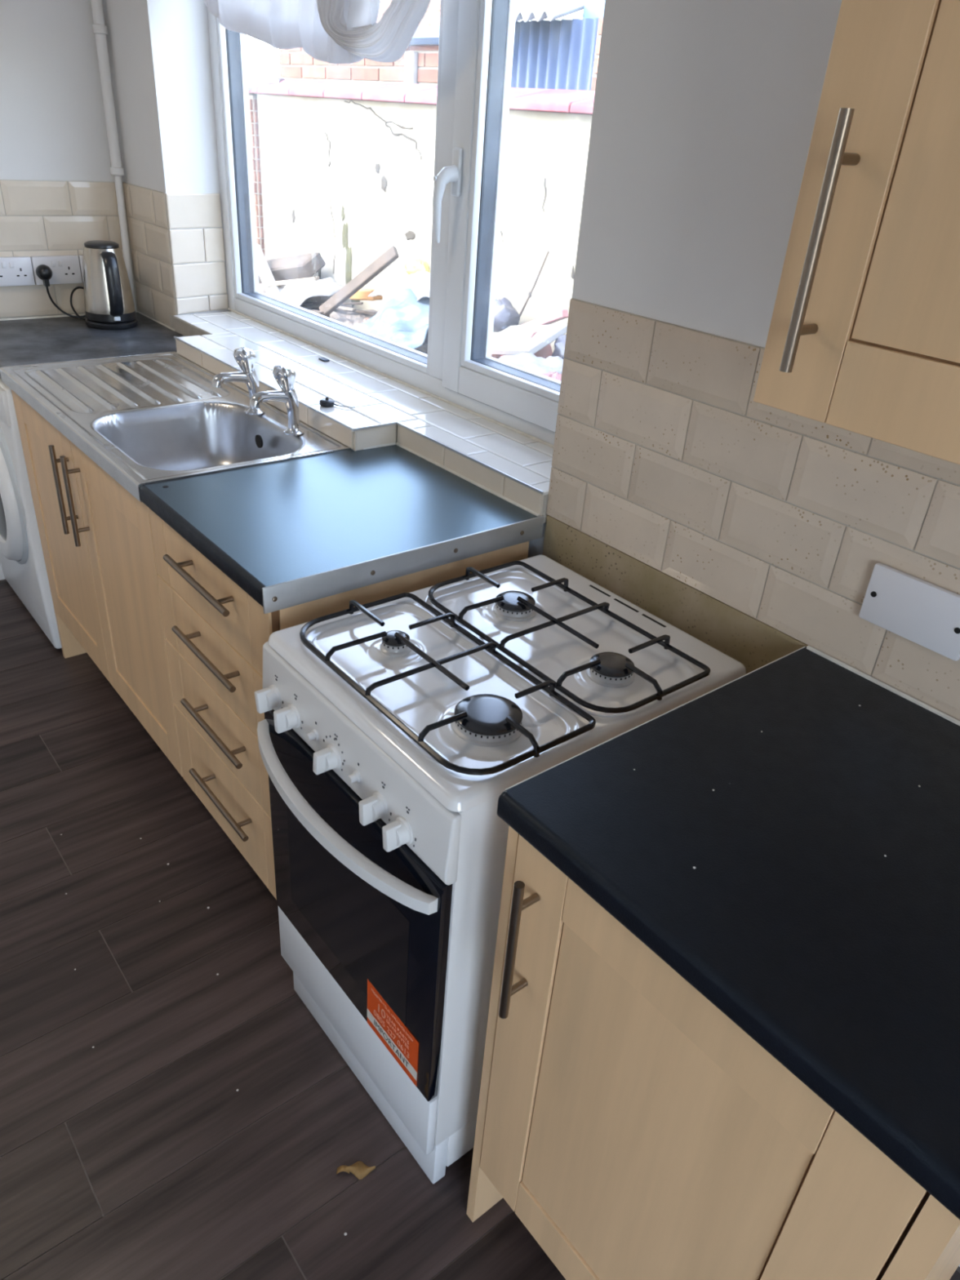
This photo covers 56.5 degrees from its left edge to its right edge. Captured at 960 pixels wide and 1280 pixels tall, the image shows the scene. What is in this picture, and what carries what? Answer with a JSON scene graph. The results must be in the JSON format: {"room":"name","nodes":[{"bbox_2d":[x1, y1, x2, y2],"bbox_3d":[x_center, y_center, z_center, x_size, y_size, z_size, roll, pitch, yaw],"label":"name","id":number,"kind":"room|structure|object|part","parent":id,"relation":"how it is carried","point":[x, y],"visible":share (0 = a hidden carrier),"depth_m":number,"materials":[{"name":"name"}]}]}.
{"room":"kitchen","nodes":[
{"label":"kitchen","id":0,"kind":"room"},
{"bbox_2d":[0,0,137,580],"bbox_3d":[-2.036,-1.193,2.473,2.650,2.450,0.140,-19,38,-35],"label":"wall","id":1,"kind":"structure","parent":0,"point":[58,191],"depth_m":2.80,"materials":[{"name":"white paint"}]},
{"bbox_2d":[0,256,35,286],"bbox_3d":[-1.510,-1.179,2.858,0.146,0.086,0.023,-19,38,-35],"label":"socket","id":2,"kind":"object","parent":1,"relation":"attached to","point":[14,270],"visible":1,"depth_m":2.87,"materials":[{"name":"plastic"}]},
{"bbox_2d":[1,262,6,268],"bbox_3d":[-1.512,-1.190,2.835,0.012,0.018,0.004,-19,38,-35],"label":"switch","id":3,"kind":"object","parent":2,"relation":"attached to","point":[3,264],"depth_m":2.83,"materials":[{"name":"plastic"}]},
{"bbox_2d":[8,262,13,267],"bbox_3d":[-1.494,-1.196,2.848,0.012,0.018,0.004,-19,38,-35],"label":"switch","id":4,"kind":"object","parent":2,"relation":"attached to","point":[11,264],"depth_m":2.85,"materials":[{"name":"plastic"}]},
{"bbox_2d":[30,255,82,284],"bbox_3d":[-1.394,-1.219,2.943,0.146,0.086,0.023,-19,38,-35],"label":"socket","id":5,"kind":"object","parent":1,"relation":"attached to","point":[65,269],"visible":0.95,"depth_m":2.94,"materials":[{"name":"plastic"}]},
{"bbox_2d":[50,260,55,266],"bbox_3d":[-1.396,-1.230,2.920,0.012,0.018,0.004,-19,38,-35],"label":"switch","id":6,"kind":"object","parent":5,"relation":"attached to","point":[52,262],"depth_m":2.92,"materials":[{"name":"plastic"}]},
{"bbox_2d":[57,260,62,266],"bbox_3d":[-1.378,-1.236,2.933,0.012,0.018,0.004,-19,38,-35],"label":"switch","id":7,"kind":"object","parent":5,"relation":"attached to","point":[60,262],"depth_m":2.93,"materials":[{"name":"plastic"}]},
{"bbox_2d":[78,254,123,282],"bbox_3d":[-1.278,-1.259,3.027,0.146,0.086,0.023,-19,38,-35],"label":"socket","id":8,"kind":"object","parent":1,"relation":"attached to","point":[80,256],"visible":0.09,"depth_m":2.98,"materials":[{"name":"plastic"}]},
{"bbox_2d":[0,578,959,1279],"bbox_3d":[-0.592,0.990,1.436,2.750,0.080,5.088,-19,38,-35],"label":"floor","id":9,"kind":"structure","parent":0,"point":[137,1154],"depth_m":1.68,"materials":[{"name":"brown wood"}]},
{"bbox_2d":[0,376,62,648],"bbox_3d":[-1.316,-0.517,3.002,0.631,0.850,0.598,-19,38,-35],"label":"washing machine","id":10,"kind":"object","parent":9,"relation":"on","point":[22,561],"visible":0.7,"depth_m":2.67,"materials":[{"name":"white metal"}]},
{"bbox_3d":[-1.522,-0.479,2.769,0.008,0.352,0.352,-19,38,-35],"label":"door glass","id":11,"kind":"part","parent":10,"relation":"part of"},
{"bbox_2d":[0,311,184,376],"bbox_3d":[-1.251,-0.933,2.796,0.600,0.043,0.622,-19,38,-35],"label":"countertop","id":12,"kind":"structure","parent":10,"relation":"on","point":[59,338],"depth_m":2.75,"materials":[{"name":"laminate"}]},
{"bbox_2d":[82,240,137,329],"bbox_3d":[-1.207,-1.153,2.892,0.167,0.254,0.163,11,31,10],"label":"kettle","id":13,"kind":"object","parent":12,"relation":"on","point":[108,302],"visible":1,"depth_m":2.84,"materials":[{"name":"silver metal"}]},
{"bbox_2d":[35,264,86,319],"bbox_3d":[-1.354,-1.151,2.956,0.181,0.167,0.092,2,30,-4],"label":"plug","id":14,"kind":"object","parent":13,"relation":"attached to","point":[43,272],"visible":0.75,"depth_m":2.91,"materials":[{"name":"black plastic"}]},
{"bbox_3d":[-1.201,-1.257,2.833,0.104,0.013,0.104,-19,38,-35],"label":"lid","id":15,"kind":"part","parent":13,"relation":"part of","materials":[{"name":"black plastic"}]},
{"bbox_3d":[-1.166,-1.128,2.833,0.042,0.189,0.056,-15,35,-30],"label":"handle","id":16,"kind":"part","parent":13,"relation":"part of","materials":[{"name":"black plastic"}]},
{"bbox_2d":[113,316,120,320],"bbox_3d":[-1.172,-1.038,2.884,0.020,0.012,0.012,-15,35,-30],"label":"switch","id":17,"kind":"object","parent":13,"relation":"attached to","point":[115,318],"depth_m":2.88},
{"bbox_2d":[11,389,182,777],"bbox_3d":[-0.798,-0.180,2.475,0.604,0.868,0.992,-19,38,-35],"label":"base cabinet","id":18,"kind":"object","parent":9,"relation":"on","point":[96,537],"visible":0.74,"depth_m":2.20,"materials":[{"name":"brown wood"}]},
{"bbox_3d":[-1.120,-0.549,2.283,0.006,0.082,0.345,-19,38,-35],"label":"rail","id":19,"kind":"part","parent":18,"relation":"part of","materials":[{"name":"brown wood"}]},
{"bbox_3d":[-1.085,-0.395,2.805,0.562,0.868,0.018,-19,38,-35],"label":"panel","id":20,"kind":"part","parent":18,"relation":"part of","materials":[{"name":"brown wood"}]},
{"bbox_3d":[-1.139,-0.285,2.438,0.002,0.525,0.341,-19,38,-35],"label":"panel","id":21,"kind":"part","parent":18,"relation":"part of","materials":[{"name":"brown wood"}]},
{"bbox_3d":[-1.018,-0.368,2.188,0.038,0.226,0.012,-19,38,-35],"label":"handle","id":22,"kind":"part","parent":18,"relation":"part of","materials":[{"name":"silver metal"}]},
{"bbox_3d":[-0.964,-0.331,2.132,0.038,0.226,0.012,-19,38,-35],"label":"handle","id":23,"kind":"part","parent":18,"relation":"part of","materials":[{"name":"silver metal"}]},
{"bbox_3d":[-1.161,-0.021,2.590,0.006,0.082,0.345,-19,38,-35],"label":"rail","id":24,"kind":"part","parent":18,"relation":"part of","materials":[{"name":"brown wood"}]},
{"bbox_3d":[-0.815,-0.340,1.964,0.006,0.082,0.340,-19,38,-35],"label":"rail","id":25,"kind":"part","parent":18,"relation":"part of","materials":[{"name":"brown wood"}]},
{"bbox_3d":[-0.835,-0.076,2.118,0.002,0.525,0.336,-19,38,-35],"label":"panel","id":26,"kind":"part","parent":18,"relation":"part of","materials":[{"name":"brown wood"}]},
{"bbox_3d":[-0.856,0.189,2.271,0.006,0.082,0.340,-19,38,-35],"label":"rail","id":27,"kind":"part","parent":18,"relation":"part of","materials":[{"name":"brown wood"}]},
{"bbox_2d":[0,351,351,502],"bbox_3d":[-0.799,-0.513,2.260,0.488,0.170,1.003,-19,38,-35],"label":"sink","id":28,"kind":"object","parent":18,"relation":"on","point":[158,417],"visible":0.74,"depth_m":2.25,"materials":[{"name":"metal"}]},
{"bbox_3d":[-0.655,-0.406,2.101,0.383,0.165,0.450,-19,38,-35],"label":"bowl","id":29,"kind":"part","parent":28,"relation":"part of","materials":[{"name":"metal"}]},
{"bbox_2d":[211,346,264,414],"bbox_3d":[-0.586,-0.624,2.158,0.130,0.158,0.052,-19,38,-35],"label":"tap","id":30,"kind":"object","parent":28,"relation":"on","point":[245,357],"visible":0.92,"depth_m":2.14,"materials":[{"name":"silver metal"}]},
{"bbox_3d":[-0.594,-0.627,2.148,0.109,0.037,0.029,-19,38,-35],"label":"spout","id":31,"kind":"part","parent":30,"relation":"part of","materials":[{"name":"silver metal"}]},
{"bbox_2d":[248,364,303,435],"bbox_3d":[-0.466,-0.545,2.040,0.130,0.158,0.052,-19,38,-35],"label":"tap","id":32,"kind":"object","parent":28,"relation":"on","point":[285,375],"visible":1,"depth_m":2.03,"materials":[{"name":"silver metal"}]},
{"bbox_3d":[-0.473,-0.549,2.030,0.109,0.037,0.029,-19,38,-35],"label":"spout","id":33,"kind":"part","parent":32,"relation":"part of","materials":[{"name":"silver metal"}]},
{"bbox_2d":[148,507,528,899],"bbox_3d":[-0.326,0.144,1.980,0.604,0.868,0.513,-19,38,-35],"label":"base cabinet","id":34,"kind":"object","parent":9,"relation":"on","point":[216,633],"visible":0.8,"depth_m":1.74,"materials":[{"name":"brown wood"}]},
{"bbox_3d":[-0.499,-0.104,1.601,0.038,0.012,0.258,-19,38,-35],"label":"handle","id":35,"kind":"part","parent":34,"relation":"part of","materials":[{"name":"silver metal"}]},
{"bbox_3d":[-0.510,0.029,1.679,0.038,0.012,0.258,-19,38,-35],"label":"handle","id":36,"kind":"part","parent":34,"relation":"part of","materials":[{"name":"silver metal"}]},
{"bbox_3d":[-0.507,-0.097,1.656,0.005,0.152,0.363,-19,38,-35],"label":"panel","id":37,"kind":"part","parent":34,"relation":"part of","materials":[{"name":"brown wood"}]},
{"bbox_3d":[-0.521,0.177,1.765,0.038,0.012,0.258,-19,38,-35],"label":"handle","id":38,"kind":"part","parent":34,"relation":"part of","materials":[{"name":"silver metal"}]},
{"bbox_3d":[-0.518,0.037,1.733,0.005,0.151,0.363,-19,38,-35],"label":"panel","id":39,"kind":"part","parent":34,"relation":"part of","materials":[{"name":"brown wood"}]},
{"bbox_3d":[-0.533,0.335,1.856,0.038,0.012,0.258,-19,38,-35],"label":"handle","id":40,"kind":"part","parent":34,"relation":"part of","materials":[{"name":"silver metal"}]},
{"bbox_3d":[-0.529,0.177,1.815,0.005,0.168,0.363,-19,38,-35],"label":"panel","id":41,"kind":"part","parent":34,"relation":"part of","materials":[{"name":"brown wood"}]},
{"bbox_3d":[-0.542,0.345,1.913,0.005,0.215,0.363,-19,38,-35],"label":"panel","id":42,"kind":"part","parent":34,"relation":"part of","materials":[{"name":"brown wood"}]},
{"bbox_3d":[-0.499,-0.097,1.658,0.014,0.149,0.511,-19,38,-35],"label":"drawer","id":43,"kind":"part","parent":34,"relation":"part of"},
{"bbox_2d":[139,442,543,613],"bbox_3d":[-0.272,-0.255,1.763,0.603,0.049,0.525,-19,38,-35],"label":"countertop","id":44,"kind":"structure","parent":34,"relation":"on","point":[289,533],"depth_m":1.69,"materials":[{"name":"black laminate"}]},
{"bbox_3d":[-0.149,0.243,1.835,0.546,0.868,0.016,-19,38,-35],"label":"panel","id":45,"kind":"part","parent":34,"relation":"part of","materials":[{"name":"brown wood"}]},
{"bbox_2d":[336,1160,375,1179],"bbox_3d":[-0.213,0.909,1.532,0.065,0.015,0.030,-8,32,-20],"label":"dead leaf","id":46,"kind":"object","parent":9,"relation":"on","point":[360,1170],"visible":1,"depth_m":1.53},
{"bbox_2d":[254,554,746,1183],"bbox_3d":[-0.010,0.378,1.599,0.670,0.888,0.502,-19,38,-35],"label":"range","id":47,"kind":"object","parent":9,"relation":"on","point":[393,730],"visible":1,"depth_m":1.35,"materials":[{"name":"white metal"}]},
{"bbox_3d":[-0.332,0.092,1.419,0.022,0.039,0.039,-19,38,-35],"label":"knob","id":48,"kind":"part","parent":47,"relation":"part of","materials":[{"name":"plastic"}]},
{"bbox_3d":[-0.293,0.120,1.379,0.022,0.039,0.039,-19,38,-35],"label":"knob","id":49,"kind":"part","parent":47,"relation":"part of","materials":[{"name":"plastic"}]},
{"bbox_3d":[-0.219,0.172,1.302,0.022,0.039,0.039,-19,38,-35],"label":"knob","id":50,"kind":"part","parent":47,"relation":"part of","materials":[{"name":"plastic"}]},
{"bbox_3d":[-0.228,0.252,1.309,0.070,0.025,0.480,-19,38,-35],"label":"door handle","id":51,"kind":"part","parent":47,"relation":"part of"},
{"bbox_3d":[-0.230,0.669,1.580,0.017,0.141,0.496,-19,38,-35],"label":"drawer","id":52,"kind":"part","parent":47,"relation":"part of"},
{"bbox_3d":[-0.211,0.409,1.428,0.019,0.455,0.492,-19,38,-35],"label":"oven door","id":53,"kind":"part","parent":47,"relation":"part of","materials":[{"name":"black glass"}]},
{"bbox_3d":[-0.190,0.159,1.284,0.021,0.114,0.502,-19,38,-35],"label":"control panel","id":54,"kind":"part","parent":47,"relation":"part of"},
{"bbox_3d":[-0.142,0.229,1.223,0.022,0.039,0.039,-19,38,-35],"label":"knob","id":55,"kind":"part","parent":47,"relation":"part of","materials":[{"name":"plastic"}]},
{"bbox_3d":[-0.132,0.008,1.391,0.049,0.018,0.049,-19,38,-35],"label":"burner","id":56,"kind":"part","parent":47,"relation":"part of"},
{"bbox_3d":[-0.106,0.256,1.186,0.022,0.039,0.039,-19,38,-35],"label":"knob","id":57,"kind":"part","parent":47,"relation":"part of","materials":[{"name":"plastic"}]},
{"bbox_3d":[0.011,0.112,1.231,0.100,0.018,0.100,-19,38,-35],"label":"burner","id":58,"kind":"part","parent":47,"relation":"part of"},
{"bbox_2d":[267,554,746,812],"bbox_3d":[0.046,0.019,1.417,0.596,0.018,0.500,-19,38,-35],"label":"cooktop","id":59,"kind":"object","parent":47,"relation":"in","point":[590,708],"depth_m":1.35,"materials":[{"name":"white metal"}]},
{"bbox_3d":[0.059,-0.056,1.525,0.074,0.018,0.074,-19,38,-35],"label":"burner","id":60,"kind":"part","parent":47,"relation":"part of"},
{"bbox_3d":[0.200,0.048,1.366,0.074,0.018,0.074,-19,38,-35],"label":"burner","id":61,"kind":"part","parent":47,"relation":"part of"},
{"bbox_2d":[466,826,959,1279],"bbox_3d":[0.381,0.630,1.239,0.604,0.868,0.550,-19,38,-35],"label":"base cabinet","id":62,"kind":"object","parent":9,"relation":"on","point":[635,1131],"visible":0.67,"depth_m":0.99,"materials":[{"name":"brown wood"}]},
{"bbox_3d":[0.231,0.510,1.425,0.563,0.868,0.017,-19,38,-35],"label":"panel","id":63,"kind":"part","parent":62,"relation":"part of","materials":[{"name":"brown wood"}]},
{"bbox_3d":[0.047,0.371,1.076,0.038,0.226,0.012,-19,38,-35],"label":"handle","id":64,"kind":"part","parent":62,"relation":"part of","materials":[{"name":"silver metal"}]},
{"bbox_3d":[0.161,0.893,1.208,0.006,0.080,0.334,-19,38,-35],"label":"rail","id":65,"kind":"part","parent":62,"relation":"part of","materials":[{"name":"brown wood"}]},
{"bbox_3d":[0.183,0.625,1.054,0.002,0.534,0.330,-19,38,-35],"label":"panel","id":66,"kind":"part","parent":62,"relation":"part of","materials":[{"name":"brown wood"}]},
{"bbox_3d":[0.202,0.358,0.897,0.006,0.080,0.334,-19,38,-35],"label":"rail","id":67,"kind":"part","parent":62,"relation":"part of","materials":[{"name":"brown wood"}]},
{"bbox_3d":[0.188,0.623,1.058,0.013,0.698,0.500,-19,38,-35],"label":"door","id":68,"kind":"part","parent":62,"relation":"part of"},
{"bbox_2d":[497,645,959,1219],"bbox_3d":[0.833,0.501,0.602,0.615,0.043,1.840,-19,38,-35],"label":"countertop","id":69,"kind":"structure","parent":62,"relation":"on","point":[839,957],"depth_m":0.95,"materials":[{"name":"black laminate"}]},
{"bbox_3d":[0.560,0.738,1.079,0.565,0.868,0.026,-19,38,-35],"label":"panel","id":70,"kind":"part","parent":62,"relation":"part of","materials":[{"name":"brown wood"}]},
{"bbox_2d":[102,0,959,1266],"bbox_3d":[0.476,-0.411,1.466,0.300,2.450,4.996,-19,38,-35],"label":"wall","id":71,"kind":"structure","parent":0,"point":[757,531],"depth_m":1.38,"materials":[{"name":"white paint"}]},
{"bbox_2d":[90,0,136,312],"bbox_3d":[-1.167,-1.817,2.751,0.042,1.537,0.062,-19,38,-35],"label":"pipe","id":72,"kind":"object","parent":71,"relation":"attached to","point":[100,28],"visible":0.96,"depth_m":2.83,"materials":[{"name":"white paint"}]},
{"bbox_2d":[202,0,431,64],"bbox_3d":[-0.294,-1.505,1.921,0.114,0.449,1.811,-19,38,-35],"label":"curtain","id":73,"kind":"object","parent":71,"relation":"hanging from","point":[335,32],"visible":1,"depth_m":2.00,"materials":[{"name":"fabric"}]},
{"bbox_2d":[168,311,553,523],"bbox_3d":[-0.411,-0.670,2.381,0.354,0.068,1.849,-19,38,-35],"label":"windowsill","id":74,"kind":"structure","parent":71,"relation":"attached to","point":[517,467],"depth_m":2.14,"materials":[{"name":"tile"}]},
{"bbox_2d":[318,357,328,361],"bbox_3d":[-0.439,-0.790,2.514,0.017,0.004,0.032,-19,38,-35],"label":"clip","id":75,"kind":"object","parent":74,"relation":"on","point":[323,359],"visible":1,"depth_m":2.51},
{"bbox_2d":[319,396,355,408],"bbox_3d":[-0.339,-0.569,2.132,0.088,0.020,0.036,3,30,-3],"label":"plug","id":76,"kind":"object","parent":74,"relation":"on","point":[326,402],"visible":1,"depth_m":2.12,"materials":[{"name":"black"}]},
{"bbox_3d":[-0.331,-0.559,2.131,0.073,0.004,0.013,12,31,13],"label":"chain","id":77,"kind":"part","parent":76,"relation":"part of","materials":[{"name":"silver metal"}]},
{"bbox_2d":[206,0,560,448],"bbox_3d":[-0.245,-1.252,2.157,0.162,1.191,1.847,-19,38,-35],"label":"window","id":78,"kind":"structure","parent":71,"relation":"in","point":[459,369],"depth_m":2.07,"materials":[{"name":"plastic"}]},
{"bbox_3d":[-0.079,-0.961,1.972,0.051,0.157,0.033,-11,34,-25],"label":"lever","id":79,"kind":"part","parent":78,"relation":"part of","materials":[{"name":"plastic"}]},
{"bbox_3d":[-0.051,-1.022,1.952,0.012,0.095,0.028,-19,38,-35],"label":"handle","id":80,"kind":"part","parent":78,"relation":"part of","materials":[{"name":"plastic"}]},
{"bbox_3d":[0.146,-0.995,1.779,0.084,1.102,0.555,-19,38,-35],"label":"sash","id":81,"kind":"part","parent":78,"relation":"part of","materials":[{"name":"plastic"}]},
{"bbox_2d":[753,0,959,464],"bbox_3d":[0.592,-0.494,0.692,0.366,0.719,0.520,-19,38,-35],"label":"upper cabinet","id":82,"kind":"object","parent":71,"relation":"attached to","point":[864,335],"visible":1,"depth_m":0.81,"materials":[{"name":"brown wood"}]},
{"bbox_3d":[0.320,-0.366,0.836,0.038,0.224,0.012,-19,38,-35],"label":"handle","id":83,"kind":"part","parent":82,"relation":"part of","materials":[{"name":"silver metal"}]},
{"bbox_3d":[0.461,-0.181,0.771,0.006,0.081,0.343,-19,38,-35],"label":"rail","id":84,"kind":"part","parent":82,"relation":"part of","materials":[{"name":"brown wood"}]},
{"bbox_3d":[0.489,-0.458,0.616,0.013,0.717,0.518,-19,38,-35],"label":"door","id":85,"kind":"part","parent":82,"relation":"part of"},
{"bbox_3d":[0.483,-0.456,0.612,0.002,0.551,0.339,-19,38,-35],"label":"panel","id":86,"kind":"part","parent":82,"relation":"part of","materials":[{"name":"brown wood"}]},
{"bbox_2d":[858,562,959,661],"bbox_3d":[0.590,-0.040,1.208,0.014,0.086,0.146,-19,38,-35],"label":"blank plate","id":87,"kind":"object","parent":71,"relation":"attached to","point":[926,614],"visible":1,"depth_m":1.20,"materials":[{"name":"plastic"}]},
{"bbox_3d":[-0.703,-0.656,4.468,30.000,0.100,34.000,-19,38,-35],"label":"ground","id":88,"kind":"structure","parent":0,"visible":0},
{"bbox_2d":[248,94,265,257],"bbox_3d":[-1.629,-3.209,6.920,0.390,1.720,0.370,-19,38,-35],"label":"brick pier","id":89,"kind":"object","parent":88,"relation":"on","point":[253,104],"visible":0.13,"depth_m":6.52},
{"bbox_2d":[247,66,284,95],"bbox_3d":[-1.570,-3.954,6.328,0.367,0.176,0.477,-19,38,-35],"label":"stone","id":90,"kind":"object","parent":89,"relation":"on","point":[265,76],"visible":0.48,"depth_m":6.18,"materials":[{"name":"stone"}]},
{"bbox_2d":[258,283,427,354],"bbox_3d":[-0.655,-1.337,4.525,1.865,0.312,5.800,-19,38,-35],"label":"mound","id":91,"kind":"object","parent":88,"relation":"on","point":[351,318],"visible":0.02,"depth_m":5.71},
{"bbox_2d":[257,244,282,299],"bbox_3d":[-1.486,-2.528,6.226,0.063,0.350,0.736,-9,33,-22],"label":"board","id":92,"kind":"object","parent":91,"relation":"on","point":[265,274],"visible":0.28,"depth_m":6.22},
{"bbox_2d":[265,276,319,287],"bbox_3d":[-1.269,-2.417,6.024,0.473,0.128,0.050,22,35,28],"label":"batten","id":93,"kind":"object","parent":92,"relation":"on","point":[315,278],"visible":0.88,"depth_m":6.01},
{"bbox_2d":[258,252,325,283],"bbox_3d":[-1.360,-2.622,6.300,0.186,0.313,0.826,-19,38,-35],"label":"container","id":94,"kind":"object","parent":91,"relation":"on","point":[304,265],"visible":0.74,"depth_m":6.09,"materials":[{"name":"plastic"}]},
{"bbox_2d":[304,298,315,308],"bbox_3d":[-1.144,-2.277,6.050,0.096,0.062,0.123,-19,38,-35],"label":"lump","id":95,"kind":"object","parent":91,"relation":"on","point":[306,300],"visible":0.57,"depth_m":6.02,"materials":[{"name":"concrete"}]},
{"bbox_2d":[302,305,319,308],"bbox_3d":[-1.121,-2.198,5.893,0.025,0.014,0.450,28,38,35],"label":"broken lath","id":96,"kind":"object","parent":91,"relation":"on","point":[309,306],"visible":0.16,"depth_m":5.89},
{"bbox_2d":[280,276,343,306],"bbox_3d":[-1.169,-2.312,5.964,0.362,0.239,0.673,-13,34,-27],"label":"sheet","id":97,"kind":"object","parent":91,"relation":"on","point":[295,293],"visible":0.73,"depth_m":5.81,"materials":[{"name":"white plastic"}]},
{"bbox_2d":[308,309,329,317],"bbox_3d":[-1.182,-2.075,5.688,0.520,0.108,0.100,21,34,26],"label":"plank","id":98,"kind":"object","parent":91,"relation":"on","point":[315,311],"visible":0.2,"depth_m":5.57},
{"bbox_2d":[319,245,399,316],"bbox_3d":[-0.742,-2.170,5.426,0.533,0.458,0.068,12,31,12],"label":"plank","id":99,"kind":"object","parent":98,"relation":"on","point":[390,255],"visible":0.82,"depth_m":5.40,"materials":[{"name":"wood"}]},
{"bbox_2d":[301,302,363,305],"bbox_3d":[-0.994,-2.191,5.815,0.474,0.059,0.030,8,30,7],"label":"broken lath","id":100,"kind":"object","parent":91,"relation":"on","point":[303,303],"visible":0.52,"depth_m":5.81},
{"bbox_2d":[337,306,355,311],"bbox_3d":[-0.899,-2.138,5.745,0.248,0.023,0.034,23,35,29],"label":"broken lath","id":101,"kind":"object","parent":91,"relation":"on","point":[340,307],"visible":0.58,"depth_m":5.70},
{"bbox_2d":[320,304,376,315],"bbox_3d":[-0.840,-2.114,5.720,0.412,0.013,0.030,15,32,18],"label":"broken lath","id":102,"kind":"object","parent":91,"relation":"on","point":[338,308],"visible":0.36,"depth_m":5.68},
{"bbox_2d":[350,288,382,300],"bbox_3d":[-0.714,-2.164,5.594,0.228,0.088,0.090,28,38,35],"label":"board","id":103,"kind":"object","parent":91,"relation":"on","point":[362,294],"visible":0.64,"depth_m":5.55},
{"bbox_2d":[354,288,429,349],"bbox_3d":[-0.426,-1.772,4.950,0.469,0.326,0.627,-19,38,-35],"label":"plastic sheet","id":104,"kind":"object","parent":91,"relation":"on","point":[403,320],"visible":0.62,"depth_m":4.87,"materials":[{"name":"plastic"}]},
{"bbox_2d":[368,270,430,301],"bbox_3d":[-0.379,-2.017,5.108,0.240,0.191,0.600,-19,38,-35],"label":"plastic sheet","id":105,"kind":"object","parent":104,"relation":"on","point":[419,282],"visible":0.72,"depth_m":5.09,"materials":[{"name":"plastic"}]},
{"bbox_2d":[404,258,430,275],"bbox_3d":[-0.355,-2.150,5.195,0.109,0.124,0.221,-19,38,-35],"label":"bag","id":106,"kind":"object","parent":105,"relation":"on","point":[413,265],"visible":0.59,"depth_m":5.15,"materials":[{"name":"plastic"}]},
{"bbox_2d":[422,329,428,346],"bbox_3d":[-0.236,-1.703,4.913,0.249,0.184,0.268,-19,38,-35],"label":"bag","id":107,"kind":"object","parent":91,"relation":"on","point":[425,342],"visible":0.09,"depth_m":4.86,"materials":[{"name":"grey plastic"}]},
{"bbox_2d":[491,354,501,359],"bbox_3d":[0.103,-1.517,4.804,0.130,0.082,0.156,-7,32,-19],"label":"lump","id":108,"kind":"object","parent":91,"relation":"on","point":[495,356],"visible":0.03,"depth_m":4.75,"materials":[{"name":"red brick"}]},
{"bbox_2d":[500,331,552,359],"bbox_3d":[0.225,-1.394,4.357,0.254,0.229,0.180,22,35,28],"label":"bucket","id":109,"kind":"object","parent":91,"relation":"on","point":[547,351],"visible":0.23,"depth_m":4.31,"materials":[{"name":"plastic"}]},
{"bbox_2d":[491,324,567,355],"bbox_3d":[0.173,-1.485,4.416,0.224,0.268,0.693,-10,33,-24],"label":"board","id":110,"kind":"object","parent":91,"relation":"on","point":[513,340],"visible":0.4,"depth_m":4.28,"materials":[{"name":"wood"}]},
{"bbox_2d":[493,297,519,332],"bbox_3d":[0.090,-1.710,4.702,0.224,0.187,0.264,-19,38,-35],"label":"bag","id":111,"kind":"object","parent":110,"relation":"on","point":[505,315],"visible":0.54,"depth_m":4.61,"materials":[{"name":"plastic"}]},
{"bbox_2d":[519,251,549,316],"bbox_3d":[0.276,-1.827,4.591,0.139,0.334,0.014,18,33,22],"label":"stick","id":112,"kind":"object","parent":111,"relation":"on","point":[547,254],"visible":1,"depth_m":4.59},
{"bbox_2d":[520,309,568,325],"bbox_3d":[0.289,-1.577,4.450,0.040,0.213,0.446,-14,35,-28],"label":"pipe","id":113,"kind":"object","parent":110,"relation":"on","point":[557,316],"visible":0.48,"depth_m":4.33,"materials":[{"name":"plastic"}]},
{"bbox_2d":[498,352,563,373],"bbox_3d":[0.191,-1.204,4.073,0.402,0.193,0.429,-19,38,-35],"label":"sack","id":114,"kind":"object","parent":91,"relation":"on","point":[528,361],"visible":0.41,"depth_m":4.05,"materials":[{"name":"plastic"}]},
{"bbox_2d":[541,371,561,381],"bbox_3d":[0.315,-1.086,3.891,0.200,0.164,0.200,-19,38,-35],"label":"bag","id":115,"kind":"object","parent":91,"relation":"on","point":[556,375],"visible":0.18,"depth_m":3.85,"materials":[{"name":"plastic"}]},
{"bbox_2d":[551,333,566,359],"bbox_3d":[0.455,-1.325,4.152,0.211,0.198,0.265,-19,38,-35],"label":"bag","id":116,"kind":"object","parent":91,"relation":"on","point":[559,344],"visible":0.09,"depth_m":4.11,"materials":[{"name":"grey plastic"}]},
{"bbox_2d":[278,0,440,84],"bbox_3d":[-0.685,-3.482,6.790,0.720,2.448,2.637,-19,38,-35],"label":"brick building","id":117,"kind":"structure","parent":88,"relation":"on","point":[419,64],"depth_m":6.10,"materials":[{"name":"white brick"}]},
{"bbox_3d":[-0.515,-2.958,6.327,0.038,2.030,0.100,-19,38,-35],"label":"white post","id":118,"kind":"part","parent":117,"relation":"part of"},
{"bbox_2d":[248,79,595,352],"bbox_3d":[1.130,-1.324,3.932,0.315,1.836,8.586,-19,38,-35],"label":"wall","id":119,"kind":"structure","parent":88,"relation":"on","point":[347,168],"depth_m":5.32,"materials":[{"name":"paint"}]},
{"bbox_2d":[511,0,604,90],"bbox_3d":[0.820,-2.595,5.416,1.111,2.498,1.802,-19,38,-35],"label":"metal sheet","id":120,"kind":"object","parent":88,"relation":"on","point":[553,53],"visible":0.24,"depth_m":4.94,"materials":[{"name":"metal"}]},
{"bbox_3d":[0.887,-3.238,4.445,0.040,0.250,1.000,-19,38,-35],"label":"panel","id":121,"kind":"part","parent":120,"relation":"part of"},
{"bbox_2d":[591,17,603,90],"bbox_3d":[1.060,-2.164,5.027,0.510,2.176,1.025,-19,38,-35],"label":"brick outbuilding","id":122,"kind":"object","parent":88,"relation":"on","point":[601,20],"visible":0.03,"depth_m":4.74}
]}

